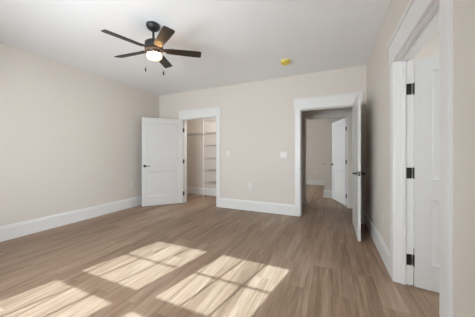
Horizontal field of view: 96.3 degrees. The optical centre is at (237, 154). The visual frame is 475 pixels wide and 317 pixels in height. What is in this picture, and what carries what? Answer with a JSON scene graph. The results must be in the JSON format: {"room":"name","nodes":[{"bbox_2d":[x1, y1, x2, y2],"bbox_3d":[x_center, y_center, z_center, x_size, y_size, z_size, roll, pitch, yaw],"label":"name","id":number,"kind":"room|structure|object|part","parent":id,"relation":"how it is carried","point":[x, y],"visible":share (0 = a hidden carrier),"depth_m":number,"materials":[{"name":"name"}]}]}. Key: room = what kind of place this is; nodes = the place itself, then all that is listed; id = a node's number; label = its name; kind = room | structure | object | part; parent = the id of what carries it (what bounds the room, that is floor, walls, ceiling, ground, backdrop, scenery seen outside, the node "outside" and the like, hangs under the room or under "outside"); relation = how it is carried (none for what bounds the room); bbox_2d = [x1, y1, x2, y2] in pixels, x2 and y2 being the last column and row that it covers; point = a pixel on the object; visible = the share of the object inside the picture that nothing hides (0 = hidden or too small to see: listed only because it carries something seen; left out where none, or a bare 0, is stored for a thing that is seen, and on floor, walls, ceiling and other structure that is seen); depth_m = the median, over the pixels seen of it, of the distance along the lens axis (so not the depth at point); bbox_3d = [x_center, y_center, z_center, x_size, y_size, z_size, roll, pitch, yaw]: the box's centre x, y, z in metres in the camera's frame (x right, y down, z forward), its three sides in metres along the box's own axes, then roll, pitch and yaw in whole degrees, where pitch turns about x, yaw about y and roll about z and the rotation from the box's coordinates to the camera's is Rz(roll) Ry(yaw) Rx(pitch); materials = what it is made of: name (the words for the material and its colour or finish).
{"room":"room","nodes":[
{"label":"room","id":0,"kind":"room"},
{"bbox_2d":[0,42,158,225],"bbox_3d":[-2.916,-0.174,3.895,0.155,2.749,6.250,0,0,24],"label":"wall","id":1,"kind":"structure","parent":0,"point":[71,137],"depth_m":3.62,"materials":[{"name":"beige paint"}]},
{"bbox_2d":[0,196,141,241],"bbox_3d":[-3.057,1.094,3.369,0.018,0.212,4.854,0,0,24],"label":"baseboard","id":2,"kind":"structure","parent":1,"relation":"attached to","point":[15,230],"depth_m":3.57,"materials":[{"name":"white paint"}]},
{"bbox_2d":[0,0,390,95],"bbox_3d":[1.177,-1.609,4.014,7.530,0.120,9.810,0,0,24],"label":"ceiling","id":3,"kind":"structure","parent":0,"point":[238,41],"depth_m":2.79,"materials":[{"name":"paint"}]},
{"bbox_2d":[101,21,200,74],"bbox_3d":[-1.031,-1.252,2.549,1.074,0.593,1.089,0,0,24],"label":"ceiling fan","id":4,"kind":"object","parent":3,"relation":"hanging from","point":[154,49],"visible":1,"depth_m":2.49,"materials":[{"name":"wood"}]},
{"bbox_3d":[-1.206,-1.236,2.271,0.117,0.007,0.431,16,12,34],"label":"blade","id":5,"kind":"part","parent":4,"relation":"part of","materials":[{"name":"brown wood"}]},
{"bbox_3d":[-1.335,-1.249,2.662,0.431,0.007,0.117,-1,16,18],"label":"blade","id":6,"kind":"part","parent":4,"relation":"part of","materials":[{"name":"brown wood"}]},
{"bbox_3d":[-0.999,-1.169,2.558,0.176,0.057,0.176,-1,3,24],"label":"lamp shade","id":7,"kind":"part","parent":4,"relation":"part of","materials":[{"name":"white glass"}]},
{"bbox_3d":[-0.795,-1.249,2.271,0.117,0.007,0.431,13,-7,-36],"label":"blade","id":8,"kind":"part","parent":4,"relation":"part of","materials":[{"name":"brown wood"}]},
{"bbox_3d":[-1.003,-1.270,2.904,0.117,0.007,0.431,-15,2,0],"label":"blade","id":9,"kind":"part","parent":4,"relation":"part of","materials":[{"name":"brown wood"}]},
{"bbox_3d":[-0.669,-1.270,2.663,0.431,0.007,0.117,-3,-10,-18],"label":"blade","id":10,"kind":"part","parent":4,"relation":"part of","materials":[{"name":"brown wood"}]},
{"bbox_2d":[280,58,290,65],"bbox_3d":[0.789,-1.519,3.503,0.164,0.060,0.164,0,0,24],"label":"smoke detector","id":11,"kind":"object","parent":3,"relation":"attached to","point":[286,61],"visible":1,"depth_m":3.46,"materials":[{"name":"plastic"}]},
{"bbox_2d":[187,118,215,188],"bbox_3d":[-0.632,-0.174,5.696,2.545,2.749,1.098,0,0,24],"label":"wall","id":12,"kind":"structure","parent":0,"point":[194,145],"depth_m":6.38,"materials":[{"name":"beige paint"}]},
{"bbox_2d":[187,186,215,195],"bbox_3d":[-0.711,1.094,5.665,2.425,0.212,0.978,0,0,24],"label":"baseboard","id":13,"kind":"structure","parent":12,"relation":"attached to","point":[190,190],"depth_m":6.34,"materials":[{"name":"white paint"}]},
{"bbox_2d":[187,132,215,138],"bbox_3d":[-0.596,-0.539,5.923,2.421,0.129,0.413,0,0,24],"label":"wire shelf","id":14,"kind":"object","parent":12,"relation":"attached to","point":[188,134],"visible":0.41,"depth_m":6.06,"materials":[{"name":"grey plastic"}]},
{"bbox_2d":[0,185,438,316],"bbox_3d":[1.177,1.260,4.014,7.530,0.120,9.810,0,0,24],"label":"floor","id":15,"kind":"structure","parent":0,"point":[195,257],"depth_m":2.30,"materials":[{"name":"brown wood"}]},
{"bbox_2d":[203,119,203,197],"bbox_3d":[-0.932,0.120,5.838,0.034,2.160,0.034,0,0,24],"label":"pole","id":16,"kind":"object","parent":15,"relation":"on","point":[203,119],"visible":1,"depth_m":5.83,"materials":[{"name":"white plastic"}]},
{"bbox_2d":[159,65,366,212],"bbox_3d":[0.163,-0.174,4.673,4.831,2.749,0.120,0,0,24],"label":"wall","id":17,"kind":"structure","parent":0,"point":[257,118],"depth_m":4.44,"materials":[{"name":"beige paint"}]},
{"bbox_2d":[142,117,183,206],"bbox_3d":[-1.746,0.168,5.060,0.971,2.040,0.157,0,0,-24],"label":"door","id":18,"kind":"structure","parent":17,"relation":"in","point":[162,139],"depth_m":5.03,"materials":[{"name":"white paint"}]},
{"bbox_3d":[-1.767,-0.260,5.051,0.688,0.952,0.013,0,0,-24],"label":"panel","id":19,"kind":"part","parent":18,"relation":"part of","materials":[{"name":"white paint"}]},
{"bbox_3d":[-1.767,0.682,5.051,0.688,0.567,0.013,0,0,-24],"label":"panel","id":20,"kind":"part","parent":18,"relation":"part of","materials":[{"name":"white paint"}]},
{"bbox_2d":[178,107,221,206],"bbox_3d":[-0.888,0.057,5.143,1.214,2.286,0.192,0,0,24],"label":"door frame","id":21,"kind":"structure","parent":17,"relation":"attached to","point":[213,112],"depth_m":5.03,"materials":[{"name":"white paint"}]},
{"bbox_3d":[-1.339,0.162,5.420,0.100,2.076,0.018,0,0,24],"label":"casing","id":22,"kind":"part","parent":21,"relation":"part of","materials":[{"name":"white paint"}]},
{"bbox_3d":[-0.917,-0.970,5.077,1.190,0.188,0.024,0,0,24],"label":"head casing","id":23,"kind":"part","parent":21,"relation":"part of","materials":[{"name":"white paint"}]},
{"bbox_3d":[-0.437,0.162,4.866,0.100,2.076,0.018,0,0,24],"label":"casing","id":24,"kind":"part","parent":21,"relation":"part of","materials":[{"name":"white paint"}]},
{"bbox_2d":[280,152,286,157],"bbox_3d":[0.919,0.010,4.263,0.128,0.120,0.012,0,0,24],"label":"light switch","id":25,"kind":"object","parent":17,"relation":"attached to","point":[282,154],"visible":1,"depth_m":4.26,"materials":[{"name":"white plastic"}]},
{"bbox_2d":[220,198,365,223],"bbox_3d":[0.072,1.094,4.638,4.693,0.212,0.018,0,0,24],"label":"baseboard","id":26,"kind":"structure","parent":17,"relation":"attached to","point":[267,207],"depth_m":4.44,"materials":[{"name":"white paint"}]},
{"bbox_2d":[293,92,363,222],"bbox_3d":[1.671,0.057,3.998,1.196,2.286,0.192,0,0,24],"label":"door frame","id":27,"kind":"structure","parent":17,"relation":"attached to","point":[347,99],"depth_m":4.10,"materials":[{"name":"white paint"}]},
{"bbox_3d":[1.171,0.162,4.146,0.100,2.076,0.018,0,0,24],"label":"casing","id":28,"kind":"part","parent":27,"relation":"part of","materials":[{"name":"white paint"}]},
{"bbox_3d":[1.641,-0.970,3.933,1.172,0.188,0.024,0,0,24],"label":"head casing","id":29,"kind":"part","parent":27,"relation":"part of","materials":[{"name":"white paint"}]},
{"bbox_3d":[2.113,0.162,3.725,0.100,2.076,0.018,0,0,24],"label":"casing","id":30,"kind":"part","parent":27,"relation":"part of","materials":[{"name":"white paint"}]},
{"bbox_2d":[352,92,364,240],"bbox_3d":[1.854,0.168,3.328,0.157,2.040,0.921,0,0,24],"label":"door","id":31,"kind":"structure","parent":17,"relation":"in","point":[356,108],"depth_m":3.09,"materials":[{"name":"white paint"}]},
{"bbox_3d":[1.852,-0.260,3.323,0.013,0.952,0.674,0,0,24],"label":"panel","id":32,"kind":"part","parent":31,"relation":"part of","materials":[{"name":"white paint"}]},
{"bbox_3d":[1.852,0.682,3.323,0.013,0.567,0.674,0,0,24],"label":"panel","id":33,"kind":"part","parent":31,"relation":"part of","materials":[{"name":"white paint"}]},
{"bbox_2d":[306,118,323,179],"bbox_3d":[3.163,-0.174,8.417,5.900,2.749,0.150,0,0,24],"label":"wall","id":34,"kind":"structure","parent":0,"point":[314,128],"depth_m":8.38,"materials":[{"name":"beige paint"}]},
{"bbox_2d":[324,118,328,189],"bbox_3d":[2.987,-0.174,7.055,0.120,2.749,2.480,0,0,24],"label":"wall","id":35,"kind":"structure","parent":0,"point":[326,120],"depth_m":5.92,"materials":[{"name":"beige paint"}]},
{"bbox_2d":[329,117,346,189],"bbox_3d":[3.698,-0.174,5.444,2.495,2.749,0.120,0,0,24],"label":"wall","id":36,"kind":"structure","parent":0,"point":[331,120],"depth_m":5.88,"materials":[{"name":"beige paint"}]},
{"bbox_2d":[306,179,331,197],"bbox_3d":[2.795,1.094,7.303,2.001,0.212,6.210,0,0,-29],"label":"baseboard","id":37,"kind":"structure","parent":36,"relation":"attached to","point":[327,193],"depth_m":8.29,"materials":[{"name":"white paint"}]},
{"bbox_2d":[367,0,474,316],"bbox_3d":[1.261,-0.174,1.359,0.120,2.749,5.032,0,0,24],"label":"wall","id":38,"kind":"structure","parent":0,"point":[378,69],"depth_m":1.02,"materials":[{"name":"beige paint"}]},
{"bbox_2d":[366,212,389,274],"bbox_3d":[1.227,1.094,1.452,0.018,0.212,4.854,0,0,24],"label":"baseboard","id":39,"kind":"structure","parent":38,"relation":"attached to","point":[384,251],"depth_m":2.58,"materials":[{"name":"white paint"}]},
{"bbox_2d":[387,0,452,316],"bbox_3d":[1.342,0.057,1.540,0.192,2.286,1.228,0,0,24],"label":"door frame","id":40,"kind":"structure","parent":38,"relation":"attached to","point":[421,19],"depth_m":1.60,"materials":[{"name":"white paint"}]},
{"bbox_3d":[1.496,0.162,2.054,0.018,2.076,0.100,0,0,24],"label":"casing","id":41,"kind":"part","parent":40,"relation":"part of","materials":[{"name":"white paint"}]},
{"bbox_3d":[1.622,0.162,1.998,0.018,2.076,0.100,0,0,24],"label":"casing","id":42,"kind":"part","parent":40,"relation":"part of","materials":[{"name":"white paint"}]},
{"bbox_3d":[1.276,-0.970,1.570,0.024,0.188,1.204,0,0,24],"label":"head casing","id":43,"kind":"part","parent":40,"relation":"part of","materials":[{"name":"white paint"}]},
{"bbox_3d":[1.408,-0.970,1.511,0.024,0.188,1.204,0,0,24],"label":"head casing","id":44,"kind":"part","parent":40,"relation":"part of","materials":[{"name":"white paint"}]},
{"bbox_3d":[1.062,0.162,1.083,0.018,2.076,0.100,0,0,24],"label":"casing","id":45,"kind":"part","parent":40,"relation":"part of","materials":[{"name":"white paint"}]},
{"bbox_2d":[406,55,438,292],"bbox_3d":[1.970,0.168,1.687,0.989,2.040,0.157,0,0,33],"label":"door","id":46,"kind":"structure","parent":38,"relation":"in","point":[426,70],"depth_m":1.87,"materials":[{"name":"white paint"}]},
{"bbox_3d":[1.577,-0.600,1.955,0.038,0.100,0.002,0,0,24],"label":"hinge plate","id":47,"kind":"part","parent":46,"relation":"part of","materials":[{"name":"black metal"}]},
{"bbox_3d":[1.577,0.170,1.955,0.038,0.100,0.002,0,0,24],"label":"hinge plate","id":48,"kind":"part","parent":46,"relation":"part of","materials":[{"name":"black metal"}]},
{"bbox_3d":[1.577,0.965,1.955,0.038,0.100,0.002,0,0,24],"label":"hinge plate","id":49,"kind":"part","parent":46,"relation":"part of","materials":[{"name":"black metal"}]},
{"bbox_3d":[1.993,-0.260,1.672,0.697,0.952,0.013,0,0,33],"label":"panel","id":50,"kind":"part","parent":46,"relation":"part of","materials":[{"name":"white paint"}]},
{"bbox_3d":[1.993,0.682,1.672,0.697,0.567,0.013,0,0,33],"label":"panel","id":51,"kind":"part","parent":46,"relation":"part of","materials":[{"name":"white paint"}]},
{"bbox_2d":[413,30,438,230],"bbox_3d":[2.455,-0.174,0.950,2.394,2.749,3.340,0,0,24],"label":"wall","id":52,"kind":"structure","parent":0,"point":[431,49],"depth_m":2.68,"materials":[{"name":"beige paint"}]},
{"bbox_3d":[2.573,-0.175,4.808,4.030,2.749,0.120,0,0,24],"label":"wall","id":53,"kind":"structure","parent":0,"visible":0},
{"bbox_2d":[302,107,351,207],"bbox_3d":[2.087,0.057,5.026,1.181,2.286,0.192,0,0,24],"label":"door frame","id":54,"kind":"structure","parent":53,"relation":"attached to","point":[346,111],"depth_m":4.88,"materials":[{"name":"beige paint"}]},
{"bbox_3d":[1.595,0.162,5.171,0.100,2.076,0.018,0,0,24],"label":"casing","id":55,"kind":"part","parent":54,"relation":"part of","materials":[{"name":"beige paint"}]},
{"bbox_3d":[2.058,-0.970,4.960,1.157,0.188,0.024,0,0,24],"label":"head casing","id":56,"kind":"part","parent":54,"relation":"part of","materials":[{"name":"beige paint"}]},
{"bbox_3d":[2.523,0.162,4.755,0.100,2.076,0.018,0,0,24],"label":"casing","id":57,"kind":"part","parent":54,"relation":"part of","materials":[{"name":"beige paint"}]},
{"bbox_2d":[330,118,346,205],"bbox_3d":[2.551,0.168,5.336,0.157,2.040,0.941,0,0,5],"label":"door","id":58,"kind":"structure","parent":53,"relation":"in","point":[339,128],"depth_m":5.27,"materials":[{"name":"white paint"}]},
{"bbox_3d":[2.554,-0.260,5.363,0.013,0.952,0.650,0,0,5],"label":"panel","id":59,"kind":"part","parent":58,"relation":"part of","materials":[{"name":"white paint"}]},
{"bbox_3d":[2.554,0.682,5.363,0.013,0.567,0.650,0,0,5],"label":"panel","id":60,"kind":"part","parent":58,"relation":"part of","materials":[{"name":"white paint"}]}
]}

